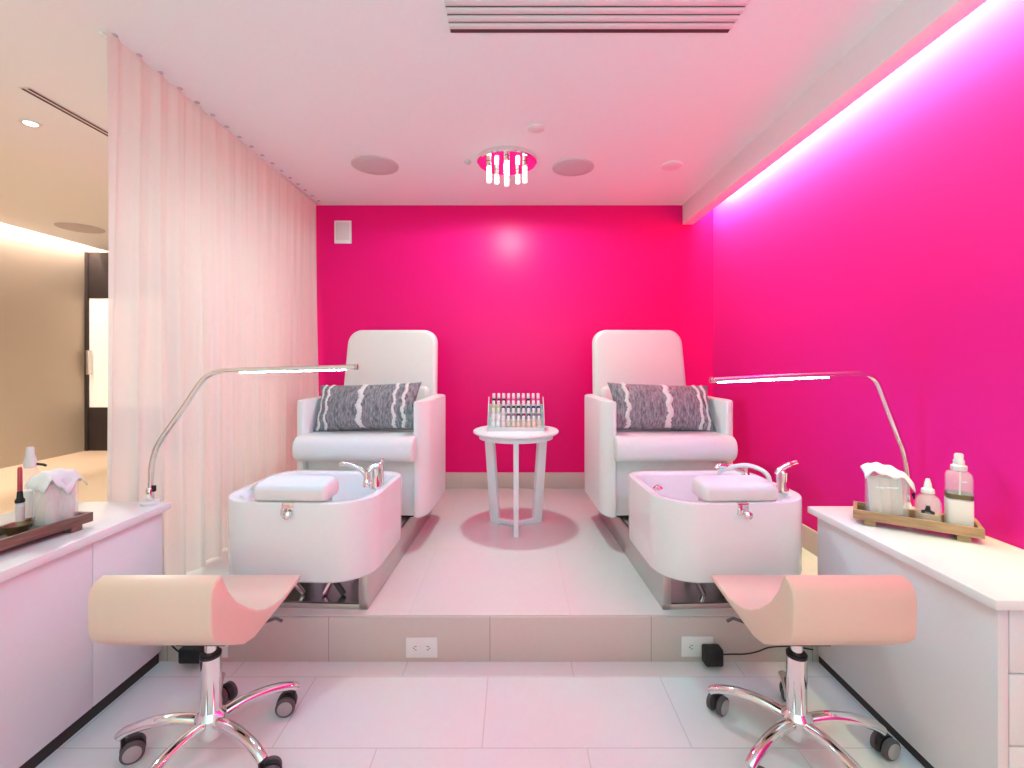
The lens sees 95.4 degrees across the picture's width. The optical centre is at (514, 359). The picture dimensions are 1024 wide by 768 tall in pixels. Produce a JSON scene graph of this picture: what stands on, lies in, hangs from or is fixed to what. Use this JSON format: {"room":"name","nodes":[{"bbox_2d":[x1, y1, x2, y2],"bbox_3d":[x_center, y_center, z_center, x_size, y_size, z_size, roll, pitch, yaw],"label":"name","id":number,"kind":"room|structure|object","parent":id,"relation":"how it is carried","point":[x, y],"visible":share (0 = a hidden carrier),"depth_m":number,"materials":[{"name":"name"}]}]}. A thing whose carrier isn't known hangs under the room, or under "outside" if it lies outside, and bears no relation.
{"room":"salon","nodes":[
{"label":"salon","id":0,"kind":"room"},
{"bbox_2d":[0,222,98,468],"bbox_3d":[-5.425,-0.320,2.400,0.150,2.900,9.200,0,0,0],"label":"wall","id":1,"kind":"structure","parent":0,"point":[42,275],"depth_m":5.24,"materials":[{"name":"beige paint"}]},
{"bbox_2d":[84,252,107,450],"bbox_3d":[-4.815,-0.105,5.805,1.070,2.470,0.130,0,0,0],"label":"door","id":2,"kind":"structure","parent":1,"relation":"in","point":[95,263],"depth_m":5.80,"materials":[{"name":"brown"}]},
{"bbox_2d":[0,0,903,250],"bbox_3d":[-1.948,-1.455,1.900,7.105,0.590,8.200,0,0,0],"label":"ceiling","id":3,"kind":"structure","parent":0,"point":[314,86],"depth_m":2.01,"materials":[{"name":"white paint"}]},
{"bbox_2d":[18,119,42,127],"bbox_3d":[-2.370,-1.157,2.280,0.084,0.004,0.084,0,0,0],"label":"recessed light","id":4,"kind":"object","parent":3,"relation":"in","point":[27,122],"visible":1,"depth_m":2.28,"materials":[{"name":"white plastic"}]},
{"bbox_2d":[19,87,107,136],"bbox_3d":[-2.085,-1.157,2.280,0.048,0.005,0.600,0,0,0],"label":"ceiling vent","id":5,"kind":"object","parent":3,"relation":"in","point":[29,90],"visible":0.64,"depth_m":2.15,"materials":[{"name":"white metal"}]},
{"bbox_2d":[54,222,105,233],"bbox_3d":[-4.570,-1.384,4.900,0.400,0.011,0.400,0,0,0],"label":"ceiling speaker","id":6,"kind":"object","parent":3,"relation":"attached to","point":[76,227],"visible":1,"depth_m":4.86,"materials":[{"name":"grey"}]},
{"bbox_2d":[63,225,96,231],"bbox_3d":[-4.570,-1.382,4.900,0.372,0.008,0.372,0,0,0],"label":"grille","id":7,"kind":"object","parent":6,"relation":"attached to","point":[77,228],"depth_m":4.89,"materials":[{"name":"grey"}]},
{"bbox_2d":[98,30,319,574],"bbox_3d":[-1.511,-0.106,2.545,0.190,2.108,1.830,0,0,0],"label":"sheer curtain","id":8,"kind":"object","parent":3,"relation":"hanging from","point":[212,266],"visible":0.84,"depth_m":2.09,"materials":[{"name":"fabric"}]},
{"bbox_2d":[351,155,398,174],"bbox_3d":[-0.832,-1.154,2.770,0.274,0.011,0.274,0,0,0],"label":"ceiling speaker","id":9,"kind":"object","parent":3,"relation":"attached to","point":[370,164],"visible":1,"depth_m":2.75,"materials":[{"name":"grey plastic"}]},
{"bbox_2d":[359,160,389,171],"bbox_3d":[-0.832,-1.152,2.770,0.255,0.008,0.255,0,0,0],"label":"grille","id":10,"kind":"object","parent":9,"relation":"attached to","point":[364,165],"depth_m":2.76,"materials":[{"name":"grey metal"}]},
{"bbox_2d":[477,145,536,186],"bbox_3d":[-0.046,-1.061,2.690,0.346,0.198,0.346,0,0,0],"label":"ceiling light","id":11,"kind":"object","parent":3,"relation":"attached to","point":[506,160],"visible":1,"depth_m":2.64,"materials":[{"name":"silver metal"}]},
{"bbox_2d":[486,161,491,183],"bbox_3d":[-0.149,-1.069,2.657,0.030,0.125,0.030,0,0,0],"label":"bulb","id":12,"kind":"object","parent":11,"relation":"attached to","point":[488,163],"depth_m":2.65,"materials":[{"name":"white glass"}]},
{"bbox_2d":[494,169,498,184],"bbox_3d":[-0.110,-1.089,2.777,0.030,0.085,0.030,0,0,0],"label":"bulb","id":13,"kind":"object","parent":11,"relation":"attached to","point":[496,171],"depth_m":2.77,"materials":[{"name":"white glass"}]},
{"bbox_2d":[504,155,508,186],"bbox_3d":[-0.046,-1.047,2.582,0.030,0.170,0.030,0,0,0],"label":"bulb","id":14,"kind":"object","parent":11,"relation":"attached to","point":[506,157],"depth_m":2.57,"materials":[{"name":"white glass"}]},
{"bbox_2d":[515,169,519,184],"bbox_3d":[0.017,-1.089,2.777,0.030,0.085,0.030,0,0,0],"label":"bulb","id":15,"kind":"object","parent":11,"relation":"attached to","point":[517,171],"depth_m":2.77,"materials":[{"name":"white glass"}]},
{"bbox_2d":[522,161,527,183],"bbox_3d":[0.057,-1.069,2.657,0.030,0.125,0.030,0,0,0],"label":"bulb","id":16,"kind":"object","parent":11,"relation":"attached to","point":[524,163],"depth_m":2.65,"materials":[{"name":"white glass"}]},
{"bbox_2d":[528,124,543,132],"bbox_3d":[0.105,-1.155,2.330,0.084,0.010,0.084,0,0,0],"label":"sprinkler","id":17,"kind":"object","parent":3,"relation":"attached to","point":[534,128],"visible":1,"depth_m":2.31,"materials":[{"name":"white plastic"}]},
{"bbox_2d":[552,158,593,175],"bbox_3d":[0.348,-1.154,2.800,0.250,0.011,0.250,0,0,0],"label":"ceiling speaker","id":18,"kind":"object","parent":3,"relation":"attached to","point":[571,166],"visible":1,"depth_m":2.78,"materials":[{"name":"grey plastic"}]},
{"bbox_2d":[560,163,585,173],"bbox_3d":[0.348,-1.152,2.800,0.232,0.008,0.232,0,0,0],"label":"grille","id":19,"kind":"object","parent":18,"relation":"attached to","point":[565,168],"depth_m":2.80,"materials":[{"name":"grey metal"}]},
{"bbox_2d":[444,0,749,32],"bbox_3d":[0.263,-1.155,1.524,0.980,0.010,0.248,0,0,0],"label":"ceiling vent","id":20,"kind":"object","parent":3,"relation":"in","point":[464,16],"visible":1,"depth_m":1.56,"materials":[{"name":"white metal"}]},
{"bbox_2d":[661,161,682,169],"bbox_3d":[0.933,-1.154,2.770,0.120,0.012,0.120,0,0,0],"label":"sprinkler","id":21,"kind":"object","parent":3,"relation":"attached to","point":[670,165],"visible":1,"depth_m":2.75,"materials":[{"name":"white plastic"}]},
{"bbox_2d":[0,451,924,767],"bbox_3d":[-2.000,1.180,2.400,8.400,0.100,9.200,0,0,0],"label":"floor","id":22,"kind":"structure","parent":0,"point":[345,714],"depth_m":1.48,"materials":[{"name":"tile"}]},
{"bbox_2d":[0,513,161,767],"bbox_3d":[-1.539,0.847,0.946,0.442,0.566,1.592,0,0,0],"label":"base cabinet","id":23,"kind":"object","parent":22,"relation":"on","point":[55,679],"visible":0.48,"depth_m":1.35,"materials":[{"name":"white laminate"}]},
{"bbox_2d":[0,502,170,582],"bbox_3d":[-1.539,0.549,0.946,0.482,0.028,1.632,0,0,0],"label":"countertop","id":24,"kind":"structure","parent":23,"relation":"on","point":[109,518],"depth_m":1.45,"materials":[{"name":"white stone"}]},
{"bbox_2d":[0,511,92,550],"bbox_3d":[-1.447,0.511,1.350,0.140,0.048,0.318,0,0,9],"label":"wooden tray","id":25,"kind":"object","parent":24,"relation":"on","point":[73,524],"visible":0.63,"depth_m":1.38,"materials":[{"name":"brown wood"}]},
{"bbox_2d":[2,521,31,536],"bbox_3d":[-1.441,0.493,1.349,0.060,0.035,0.060,0,0,9],"label":"dish","id":26,"kind":"object","parent":25,"relation":"on","point":[14,528],"visible":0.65,"depth_m":1.34,"materials":[{"name":"brown metal"}]},
{"bbox_2d":[14,467,24,521],"bbox_3d":[-1.483,0.415,1.396,0.022,0.190,0.022,0,0,9],"label":"bottle","id":27,"kind":"object","parent":25,"relation":"on","point":[19,501],"visible":0.83,"depth_m":1.39,"materials":[{"name":"white plastic"}]},
{"bbox_2d":[23,446,46,518],"bbox_3d":[-1.540,0.406,1.487,0.060,0.258,0.043,0,0,9],"label":"spray bottle","id":28,"kind":"object","parent":25,"relation":"on","point":[32,497],"visible":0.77,"depth_m":1.48,"materials":[{"name":"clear plastic"}]},
{"bbox_2d":[24,468,87,525],"bbox_3d":[-1.418,0.423,1.442,0.078,0.175,0.118,0,0,13],"label":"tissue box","id":29,"kind":"object","parent":25,"relation":"on","point":[56,503],"visible":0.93,"depth_m":1.42,"materials":[{"name":"white fabric"}]},
{"bbox_2d":[140,364,358,505],"bbox_3d":[-0.987,0.275,1.735,0.804,0.519,0.060,0,0,0],"label":"lamp","id":30,"kind":"object","parent":24,"relation":"on","point":[150,500],"visible":1,"depth_m":1.73,"materials":[{"name":"silver metal"}]},
{"bbox_2d":[88,575,300,767],"bbox_3d":[-0.869,0.835,1.345,0.499,0.589,0.528,0,0,0],"label":"stool","id":31,"kind":"object","parent":22,"relation":"on","point":[210,612],"visible":1,"depth_m":1.21,"materials":[{"name":"beige leather"}]},
{"bbox_2d":[706,575,916,767],"bbox_3d":[0.846,0.835,1.353,0.490,0.589,0.513,0,0,0],"label":"stool","id":32,"kind":"object","parent":22,"relation":"on","point":[796,612],"visible":1,"depth_m":1.19,"materials":[{"name":"beige leather"}]},
{"bbox_2d":[818,518,1023,767],"bbox_3d":[1.302,0.854,1.416,0.345,0.553,0.652,0,0,0],"label":"base cabinet","id":33,"kind":"object","parent":22,"relation":"on","point":[952,695],"visible":0.59,"depth_m":1.24,"materials":[{"name":"white laminate"}]},
{"bbox_2d":[808,506,1023,609],"bbox_3d":[1.294,0.564,1.416,0.378,0.024,0.692,0,0,0],"label":"countertop","id":34,"kind":"structure","parent":33,"relation":"on","point":[990,571],"depth_m":1.32,"materials":[{"name":"white stone"}]},
{"bbox_2d":[709,371,917,509],"bbox_3d":[1.089,0.296,1.700,0.754,0.511,0.060,0,0,0],"label":"lamp","id":35,"kind":"object","parent":34,"relation":"on","point":[909,495],"visible":0.94,"depth_m":1.69,"materials":[{"name":"white plastic"}]},
{"bbox_2d":[853,501,984,541],"bbox_3d":[1.305,0.528,1.528,0.318,0.048,0.122,0,0,36],"label":"wooden tray","id":36,"kind":"object","parent":34,"relation":"on","point":[861,510],"visible":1,"depth_m":1.48,"materials":[{"name":"brown wood"}]},
{"bbox_2d":[860,462,915,514],"bbox_3d":[1.248,0.438,1.565,0.132,0.179,0.090,0,0,28],"label":"jar","id":37,"kind":"object","parent":36,"relation":"on","point":[884,492],"visible":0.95,"depth_m":1.55,"materials":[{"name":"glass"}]},
{"bbox_2d":[915,478,940,521],"bbox_3d":[1.330,0.455,1.501,0.069,0.146,0.071,0,0,36],"label":"oil bottle","id":38,"kind":"object","parent":36,"relation":"on","point":[927,514],"visible":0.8,"depth_m":1.49,"materials":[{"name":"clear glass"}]},
{"bbox_2d":[944,453,973,526],"bbox_3d":[1.395,0.410,1.465,0.064,0.234,0.064,0,0,36],"label":"spray bottle","id":39,"kind":"object","parent":36,"relation":"on","point":[958,505],"visible":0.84,"depth_m":1.45,"materials":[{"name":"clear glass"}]},
{"bbox_2d":[186,488,817,615],"bbox_3d":[-0.083,1.055,2.685,3.335,0.190,1.860,0,0,0],"label":"floor","id":40,"kind":"structure","parent":0,"point":[461,562],"depth_m":2.14,"materials":[{"name":"tile"}]},
{"bbox_2d":[279,330,444,609],"bbox_3d":[-0.790,0.386,2.393,0.700,1.148,1.185,0,0,3],"label":"chair","id":41,"kind":"object","parent":40,"relation":"on","point":[381,356],"visible":0.56,"depth_m":2.38,"materials":[{"name":"white leather"}]},
{"bbox_2d":[228,458,400,582],"bbox_3d":[-0.812,0.607,1.920,0.586,0.402,0.541,0,0,3],"label":"basin","id":42,"kind":"object","parent":41,"relation":"on","point":[319,526],"visible":0.98,"depth_m":1.70,"materials":[{"name":"white ceramic"}]},
{"bbox_2d":[253,475,338,501],"bbox_3d":[-0.821,0.481,1.759,0.280,0.072,0.134,0,0,3],"label":"cushion","id":43,"kind":"object","parent":42,"relation":"on","point":[277,488],"depth_m":1.70,"materials":[{"name":"white leather"}]},
{"bbox_2d":[313,382,421,431],"bbox_3d":[-0.796,0.255,2.511,0.584,0.268,0.219,0,0,5],"label":"throw pillow","id":44,"kind":"object","parent":41,"relation":"on","point":[383,406],"visible":0.98,"depth_m":2.44,"materials":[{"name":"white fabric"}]},
{"bbox_2d":[416,386,428,400],"bbox_3d":[-0.771,0.266,2.818,0.524,0.212,0.086,0,0,3],"label":"lumbar cushion","id":45,"kind":"object","parent":41,"relation":"on","point":[423,392],"depth_m":2.80,"materials":[{"name":"white leather"}]},
{"bbox_2d":[159,616,818,661],"bbox_3d":[-0.083,1.047,1.750,3.335,0.166,0.010,0,0,0],"label":"step riser","id":46,"kind":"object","parent":40,"relation":"attached to","point":[295,638],"depth_m":1.75,"materials":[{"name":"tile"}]},
{"bbox_2d":[171,645,203,663],"bbox_3d":[-1.213,1.057,1.714,0.145,0.098,0.045,0,0,0],"label":"power adapter","id":47,"kind":"object","parent":46,"relation":"attached to","point":[186,654],"visible":0.59,"depth_m":1.69,"materials":[{"name":"black plastic"}]},
{"bbox_2d":[406,637,437,657],"bbox_3d":[-0.348,1.075,1.741,0.119,0.075,0.008,0,0,0],"label":"power outlet","id":48,"kind":"object","parent":46,"relation":"attached to","point":[416,647],"visible":1,"depth_m":1.74,"materials":[{"name":"white plastic"}]},
{"bbox_2d":[411,644,419,651],"bbox_3d":[-0.371,1.075,1.738,0.031,0.027,0.002,0,0,0],"label":"socket","id":49,"kind":"object","parent":48,"relation":"attached to","point":[414,647],"depth_m":1.74,"materials":[{"name":"white plastic"}]},
{"bbox_2d":[424,644,431,651],"bbox_3d":[-0.326,1.075,1.738,0.031,0.027,0.002,0,0,0],"label":"socket","id":50,"kind":"object","parent":48,"relation":"attached to","point":[427,647],"depth_m":1.74,"materials":[{"name":"white plastic"}]},
{"bbox_2d":[473,426,558,537],"bbox_3d":[0.006,0.681,2.690,0.492,0.558,0.492,0,0,0],"label":"side table","id":51,"kind":"object","parent":40,"relation":"on","point":[490,438],"visible":0.8,"depth_m":2.73,"materials":[{"name":"white paint"}]},
{"bbox_2d":[488,396,544,431],"bbox_3d":[0.006,0.309,2.696,0.320,0.185,0.157,0,0,0],"label":"rack","id":52,"kind":"object","parent":51,"relation":"on","point":[542,428],"visible":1,"depth_m":2.66,"materials":[{"name":"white plastic"}]},
{"bbox_2d":[491,416,494,426],"bbox_3d":[-0.125,0.348,2.643,0.023,0.064,0.023,0,0,0],"label":"nail polish","id":53,"kind":"object","parent":52,"relation":"in","point":[492,417],"visible":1,"depth_m":2.63,"materials":[{"name":"white glass"}]},
{"bbox_2d":[496,416,499,426],"bbox_3d":[-0.096,0.348,2.643,0.023,0.064,0.023,0,0,0],"label":"nail polish","id":54,"kind":"object","parent":52,"relation":"in","point":[498,417],"visible":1,"depth_m":2.63,"materials":[{"name":"white"}]},
{"bbox_2d":[501,416,504,426],"bbox_3d":[-0.067,0.348,2.643,0.023,0.064,0.023,0,0,0],"label":"nail polish","id":55,"kind":"object","parent":52,"relation":"in","point":[503,417],"visible":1,"depth_m":2.63,"materials":[{"name":"pink glass"}]},
{"bbox_2d":[506,416,509,426],"bbox_3d":[-0.038,0.348,2.643,0.023,0.064,0.023,0,0,0],"label":"nail polish","id":56,"kind":"object","parent":52,"relation":"in","point":[508,417],"visible":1,"depth_m":2.63,"materials":[{"name":"beige glass"}]},
{"bbox_2d":[511,416,514,426],"bbox_3d":[-0.009,0.348,2.643,0.023,0.064,0.023,0,0,0],"label":"nail polish","id":57,"kind":"object","parent":52,"relation":"in","point":[513,417],"visible":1,"depth_m":2.63,"materials":[{"name":"beige"}]},
{"bbox_2d":[517,416,520,426],"bbox_3d":[0.020,0.348,2.643,0.023,0.064,0.023,0,0,0],"label":"nail polish","id":58,"kind":"object","parent":52,"relation":"in","point":[518,417],"visible":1,"depth_m":2.63,"materials":[{"name":"beige"}]},
{"bbox_2d":[522,416,525,426],"bbox_3d":[0.049,0.348,2.643,0.023,0.064,0.023,0,0,0],"label":"nail polish","id":59,"kind":"object","parent":52,"relation":"in","point":[523,417],"visible":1,"depth_m":2.63,"materials":[{"name":"beige"}]},
{"bbox_2d":[527,416,530,426],"bbox_3d":[0.078,0.348,2.643,0.023,0.064,0.023,0,0,0],"label":"nail polish","id":60,"kind":"object","parent":52,"relation":"in","point":[528,417],"visible":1,"depth_m":2.63,"materials":[{"name":"beige"}]},
{"bbox_2d":[532,416,535,426],"bbox_3d":[0.107,0.348,2.643,0.023,0.064,0.023,0,0,0],"label":"nail polish","id":61,"kind":"object","parent":52,"relation":"in","point":[533,417],"visible":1,"depth_m":2.63,"materials":[{"name":"beige"}]},
{"bbox_2d":[537,416,540,426],"bbox_3d":[0.136,0.348,2.643,0.023,0.064,0.023,0,0,0],"label":"nail polish","id":62,"kind":"object","parent":52,"relation":"in","point":[539,417],"visible":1,"depth_m":2.63,"materials":[{"name":"beige"}]},
{"bbox_2d":[585,330,737,609],"bbox_3d":[0.790,0.386,2.393,0.700,1.148,1.185,0,0,-3],"label":"chair","id":63,"kind":"object","parent":40,"relation":"on","point":[645,357],"visible":0.4,"depth_m":2.39,"materials":[{"name":"white leather"}]},
{"bbox_2d":[601,386,612,400],"bbox_3d":[0.771,0.266,2.818,0.524,0.212,0.086,0,0,-3],"label":"lumbar cushion","id":64,"kind":"object","parent":63,"relation":"on","point":[605,391],"depth_m":2.80,"materials":[{"name":"white leather"}]},
{"bbox_2d":[607,382,715,431],"bbox_3d":[0.791,0.255,2.510,0.583,0.266,0.218,0,0,-5],"label":"throw pillow","id":65,"kind":"object","parent":63,"relation":"on","point":[638,406],"visible":0.98,"depth_m":2.44,"materials":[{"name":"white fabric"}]},
{"bbox_2d":[629,460,801,582],"bbox_3d":[0.821,0.602,1.920,0.604,0.412,0.541,0,0,-3],"label":"basin","id":66,"kind":"object","parent":63,"relation":"on","point":[693,526],"visible":1,"depth_m":1.70,"materials":[{"name":"white ceramic"}]},
{"bbox_2d":[692,475,776,501],"bbox_3d":[0.823,0.481,1.759,0.280,0.072,0.134,0,0,-3],"label":"cushion","id":67,"kind":"object","parent":66,"relation":"on","point":[721,488],"depth_m":1.70,"materials":[{"name":"white leather"}]},
{"bbox_2d":[316,205,712,471],"bbox_3d":[-0.275,-0.220,3.555,4.050,2.700,0.120,0,0,0],"label":"wall","id":68,"kind":"structure","parent":0,"point":[515,299],"depth_m":3.50,"materials":[{"name":"pink paint"}]},
{"bbox_2d":[334,221,351,243],"bbox_3d":[-1.286,-0.956,3.484,0.128,0.172,0.022,0,0,0],"label":"wall speaker","id":69,"kind":"object","parent":68,"relation":"attached to","point":[342,230],"visible":1,"depth_m":3.47,"materials":[{"name":"white plastic"}]},
{"bbox_2d":[445,472,584,487],"bbox_3d":[-0.133,0.901,3.489,3.235,0.117,0.012,0,0,0],"label":"baseboard","id":70,"kind":"structure","parent":68,"relation":"attached to","point":[452,479],"depth_m":3.48,"materials":[{"name":"tile"}]},
{"bbox_2d":[683,0,986,224],"bbox_3d":[1.296,-1.167,0.647,0.079,0.305,5.695,0,0,0],"label":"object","id":71,"kind":"structure","parent":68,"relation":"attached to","point":[913,25],"depth_m":1.81,"materials":[{"name":"white paint"}]},
{"bbox_2d":[713,0,1023,549],"bbox_3d":[1.545,-0.220,0.708,0.120,2.700,5.815,0,0,0],"label":"wall","id":72,"kind":"structure","parent":0,"point":[887,243],"depth_m":1.83,"materials":[{"name":"pink paint"}]},
{"bbox_2d":[217,645,227,657],"bbox_3d":[-1.131,1.075,1.741,0.119,0.075,0.008,0,0,0],"label":"power outlet","id":73,"kind":"object","parent":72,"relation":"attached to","point":[224,648],"visible":0.09,"depth_m":1.74,"materials":[{"name":"white plastic"}]},
{"bbox_2d":[681,636,712,656],"bbox_3d":[0.681,1.071,1.741,0.119,0.075,0.008,0,0,0],"label":"power outlet","id":74,"kind":"object","parent":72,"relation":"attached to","point":[691,646],"visible":0.8,"depth_m":1.74,"materials":[{"name":"white plastic"}]},
{"bbox_2d":[688,643,695,650],"bbox_3d":[0.659,1.071,1.738,0.031,0.027,0.002,0,0,0],"label":"socket","id":75,"kind":"object","parent":74,"relation":"attached to","point":[691,646],"depth_m":1.74,"materials":[{"name":"white plastic"}]},
{"bbox_2d":[702,644,812,666],"bbox_3d":[0.900,1.086,1.714,0.413,0.062,0.045,0,0,0],"label":"power adapter","id":76,"kind":"object","parent":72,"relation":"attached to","point":[712,654],"visible":0.91,"depth_m":1.70,"materials":[{"name":"black plastic"}]},
{"bbox_2d":[802,523,817,556],"bbox_3d":[1.479,0.901,2.619,0.012,0.117,1.728,0,0,0],"label":"baseboard","id":77,"kind":"structure","parent":72,"relation":"attached to","point":[809,536],"depth_m":2.32,"materials":[{"name":"wood"}]},
{"bbox_2d":[915,506,940,521],"bbox_3d":[1.331,0.477,1.502,0.069,0.100,0.070,0,0,0],"label":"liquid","id":78,"kind":"object","parent":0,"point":[926,514],"depth_m":1.48,"materials":[{"name":"liquid"}]},
{"bbox_2d":[944,489,973,526],"bbox_3d":[1.395,0.438,1.465,0.079,0.180,0.079,0,0,0],"label":"liquid","id":79,"kind":"object","parent":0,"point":[958,505],"depth_m":1.44,"materials":[{"name":"white liquid"}]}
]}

